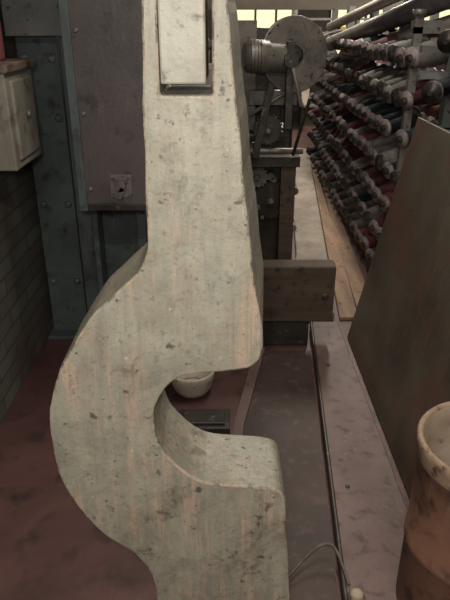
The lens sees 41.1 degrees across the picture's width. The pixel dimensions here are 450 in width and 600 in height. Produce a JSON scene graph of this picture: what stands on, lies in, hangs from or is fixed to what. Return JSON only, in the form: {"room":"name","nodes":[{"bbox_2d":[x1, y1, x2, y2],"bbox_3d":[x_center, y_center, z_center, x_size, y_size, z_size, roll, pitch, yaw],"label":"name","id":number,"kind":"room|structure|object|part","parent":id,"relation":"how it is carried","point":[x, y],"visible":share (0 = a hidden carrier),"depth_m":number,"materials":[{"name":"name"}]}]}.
{"room":"textile factory","nodes":[
{"label":"textile factory","id":0,"kind":"room"},
{"bbox_2d":[0,3,175,423],"bbox_3d":[-0.985,-2.355,4.695,0.130,3.300,13.500,0,25,0],"label":"wall","id":1,"kind":"structure","parent":0,"point":[26,317],"depth_m":2.67,"materials":[{"name":"paint"}]},
{"bbox_2d":[0,58,40,170],"bbox_3d":[-0.802,-0.660,2.120,0.235,0.345,0.330,0,25,0],"label":"electrical box","id":2,"kind":"object","parent":1,"relation":"attached to","point":[19,132],"visible":0.99,"depth_m":2.05,"materials":[{"name":"metal"}]},
{"bbox_2d":[0,23,4,61],"bbox_3d":[-0.800,-0.974,1.940,0.118,0.375,0.118,0,25,0],"label":"canister","id":3,"kind":"object","parent":2,"relation":"on","point":[2,52],"visible":0.93,"depth_m":2.00,"materials":[{"name":"paint"}]},
{"bbox_2d":[0,107,409,599],"bbox_3d":[1.975,-0.814,5.413,6.050,0.100,13.500,0,25,0],"label":"floor","id":4,"kind":"structure","parent":0,"point":[50,549],"depth_m":2.04,"materials":[{"name":"red paint"}]},
{"bbox_2d":[0,0,98,338],"bbox_3d":[-0.767,-1.234,2.588,0.295,3.050,0.345,0,25,0],"label":"steel column","id":5,"kind":"structure","parent":4,"relation":"on","point":[66,230],"depth_m":2.81,"materials":[{"name":"metal"}]},
{"bbox_2d":[91,211,147,292],"bbox_3d":[-0.475,-1.155,2.418,0.270,3.050,0.200,0,25,0],"label":"frame","id":6,"kind":"object","parent":4,"relation":"on","point":[118,235],"visible":0.02,"depth_m":2.84,"materials":[{"name":"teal metal"}]},
{"bbox_2d":[50,0,289,599],"bbox_3d":[-0.041,0.130,1.142,0.563,1.800,0.280,0,25,0],"label":"machine","id":7,"kind":"object","parent":4,"relation":"on","point":[204,511],"visible":1,"depth_m":1.04,"materials":[{"name":"grey paint"}]},
{"bbox_2d":[171,372,213,397],"bbox_3d":[-0.145,0.354,2.648,0.199,0.120,0.199,0,25,0],"label":"dish","id":8,"kind":"object","parent":4,"relation":"on","point":[194,385],"visible":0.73,"depth_m":2.58,"materials":[{"name":"beige ceramic"}]},
{"bbox_2d":[179,409,229,433],"bbox_3d":[-0.085,0.493,2.420,0.210,0.060,0.130,0,25,0],"label":"block","id":9,"kind":"object","parent":4,"relation":"on","point":[217,421],"visible":0.69,"depth_m":2.39,"materials":[{"name":"grey metal"}]},
{"bbox_2d":[208,38,211,68],"bbox_3d":[0.075,-2.357,7.066,0.850,1.300,1.800,0,25,0],"label":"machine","id":10,"kind":"object","parent":4,"relation":"on","point":[209,41],"visible":0.05,"depth_m":6.60,"materials":[{"name":"metal"}]},
{"bbox_2d":[179,15,327,259],"bbox_3d":[0.114,-1.223,4.367,0.929,1.525,2.251,0,25,0],"label":"machine","id":11,"kind":"object","parent":4,"relation":"on","point":[280,61],"visible":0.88,"depth_m":3.48,"materials":[{"name":"metal"}]},
{"bbox_2d":[232,347,337,599],"bbox_3d":[0.163,0.553,2.327,0.418,0.030,1.484,2,25,4],"label":"cover plate","id":12,"kind":"object","parent":4,"relation":"on","point":[278,404],"visible":0.59,"depth_m":2.31,"materials":[{"name":"metal"}]},
{"bbox_2d":[289,542,350,585],"bbox_3d":[0.191,0.802,1.738,0.326,0.054,0.148,-6,26,-12],"label":"power cable","id":13,"kind":"object","parent":12,"relation":"on","point":[333,546],"visible":0.88,"depth_m":1.78,"materials":[{"name":"grey rubber"}]},
{"bbox_2d":[263,260,335,344],"bbox_3d":[0.237,0.030,2.952,0.575,0.450,0.115,0,25,0],"label":"timber beam","id":14,"kind":"structure","parent":4,"relation":"on","point":[296,293],"depth_m":2.89,"materials":[{"name":"wood"}]},
{"bbox_2d":[294,148,333,319],"bbox_3d":[0.705,-0.892,5.403,0.267,0.050,4.695,2,25,5],"label":"concrete plinth","id":15,"kind":"object","parent":4,"relation":"on","point":[308,235],"visible":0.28,"depth_m":4.84,"materials":[{"name":"grey concrete"}]},
{"bbox_2d":[208,0,449,9],"bbox_3d":[2.050,-3.005,7.922,5.900,1.750,0.100,0,25,0],"label":"overhead beam","id":16,"kind":"structure","parent":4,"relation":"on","point":[240,4],"depth_m":7.54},
{"bbox_2d":[311,163,364,319],"bbox_3d":[0.914,-0.729,5.089,0.214,0.020,3.975,2,25,5],"label":"walkway","id":17,"kind":"object","parent":4,"relation":"on","point":[349,280],"visible":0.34,"depth_m":4.16,"materials":[{"name":"brown wood"}]},
{"bbox_2d":[291,10,397,106],"bbox_3d":[1.920,-3.509,9.122,1.840,1.650,0.500,0,25,0],"label":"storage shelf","id":18,"kind":"object","parent":4,"relation":"on","point":[305,94],"visible":0.02,"depth_m":8.72,"materials":[{"name":"grey metal"}]},
{"bbox_2d":[310,321,407,599],"bbox_3d":[0.437,0.641,2.092,0.325,0.070,2.450,0,25,0],"label":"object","id":19,"kind":"object","parent":4,"relation":"on","point":[369,510],"depth_m":2.09,"materials":[{"name":"metal"}]},
{"bbox_3d":[0.365,0.817,1.661,0.048,0.025,0.048,0,25,0],"label":"porcelain knob","id":20,"kind":"part","parent":19,"relation":"part of","materials":[{"name":"beige ceramic"}]},
{"bbox_2d":[396,401,449,599],"bbox_3d":[0.635,0.582,1.537,0.344,0.555,0.344,0,25,0],"label":"clay pot","id":21,"kind":"object","parent":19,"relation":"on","point":[424,564],"visible":1,"depth_m":1.47,"materials":[{"name":"brown ceramic"}]},
{"bbox_2d":[306,0,449,262],"bbox_3d":[1.529,-1.741,5.168,1.242,1.788,5.220,0,25,0],"label":"rack","id":22,"kind":"object","parent":4,"relation":"on","point":[365,124],"visible":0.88,"depth_m":4.01,"materials":[{"name":"grey metal"}]},
{"bbox_2d":[347,117,449,497],"bbox_3d":[0.757,-0.017,2.270,0.243,1.106,1.410,0,25,0],"label":"leaning board","id":23,"kind":"object","parent":4,"relation":"on","point":[398,336],"visible":0.72,"depth_m":2.38,"materials":[{"name":"brown wood"}]},
{"bbox_2d":[176,10,445,94],"bbox_3d":[2.050,-5.239,10.880,6.200,3.300,0.150,0,25,0],"label":"wall","id":24,"kind":"structure","parent":0,"point":[306,13],"depth_m":10.88,"materials":[{"name":"beige paint"}]},
{"bbox_2d":[237,10,291,26],"bbox_3d":[0.550,-5.323,10.824,1.540,1.700,0.120,0,25,0],"label":"window","id":25,"kind":"structure","parent":24,"relation":"in","point":[265,18],"depth_m":10.90,"materials":[{"name":"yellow glass"}]},
{"bbox_2d":[329,10,400,53],"bbox_3d":[2.550,-5.323,10.824,1.340,1.700,0.120,0,25,0],"label":"window","id":26,"kind":"structure","parent":24,"relation":"in","point":[340,12],"depth_m":10.88,"materials":[{"name":"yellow glass"}]},
{"bbox_2d":[424,10,449,19],"bbox_3d":[4.200,-5.323,10.824,1.440,1.700,0.120,0,25,0],"label":"window","id":27,"kind":"structure","parent":24,"relation":"in","point":[446,12],"depth_m":10.89,"materials":[{"name":"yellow glass"}]},
{"bbox_3d":[2.050,-3.805,4.019,6.200,0.300,13.800,0,25,0],"label":"ceiling","id":28,"kind":"structure","parent":0,"visible":0},
{"bbox_2d":[58,0,145,210],"bbox_3d":[-0.400,-1.520,1.898,0.290,2.450,0.395,0,25,0],"label":"metal cabinet","id":29,"kind":"object","parent":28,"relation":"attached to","point":[102,39],"visible":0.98,"depth_m":2.10,"materials":[{"name":"grey metal"}]}
]}

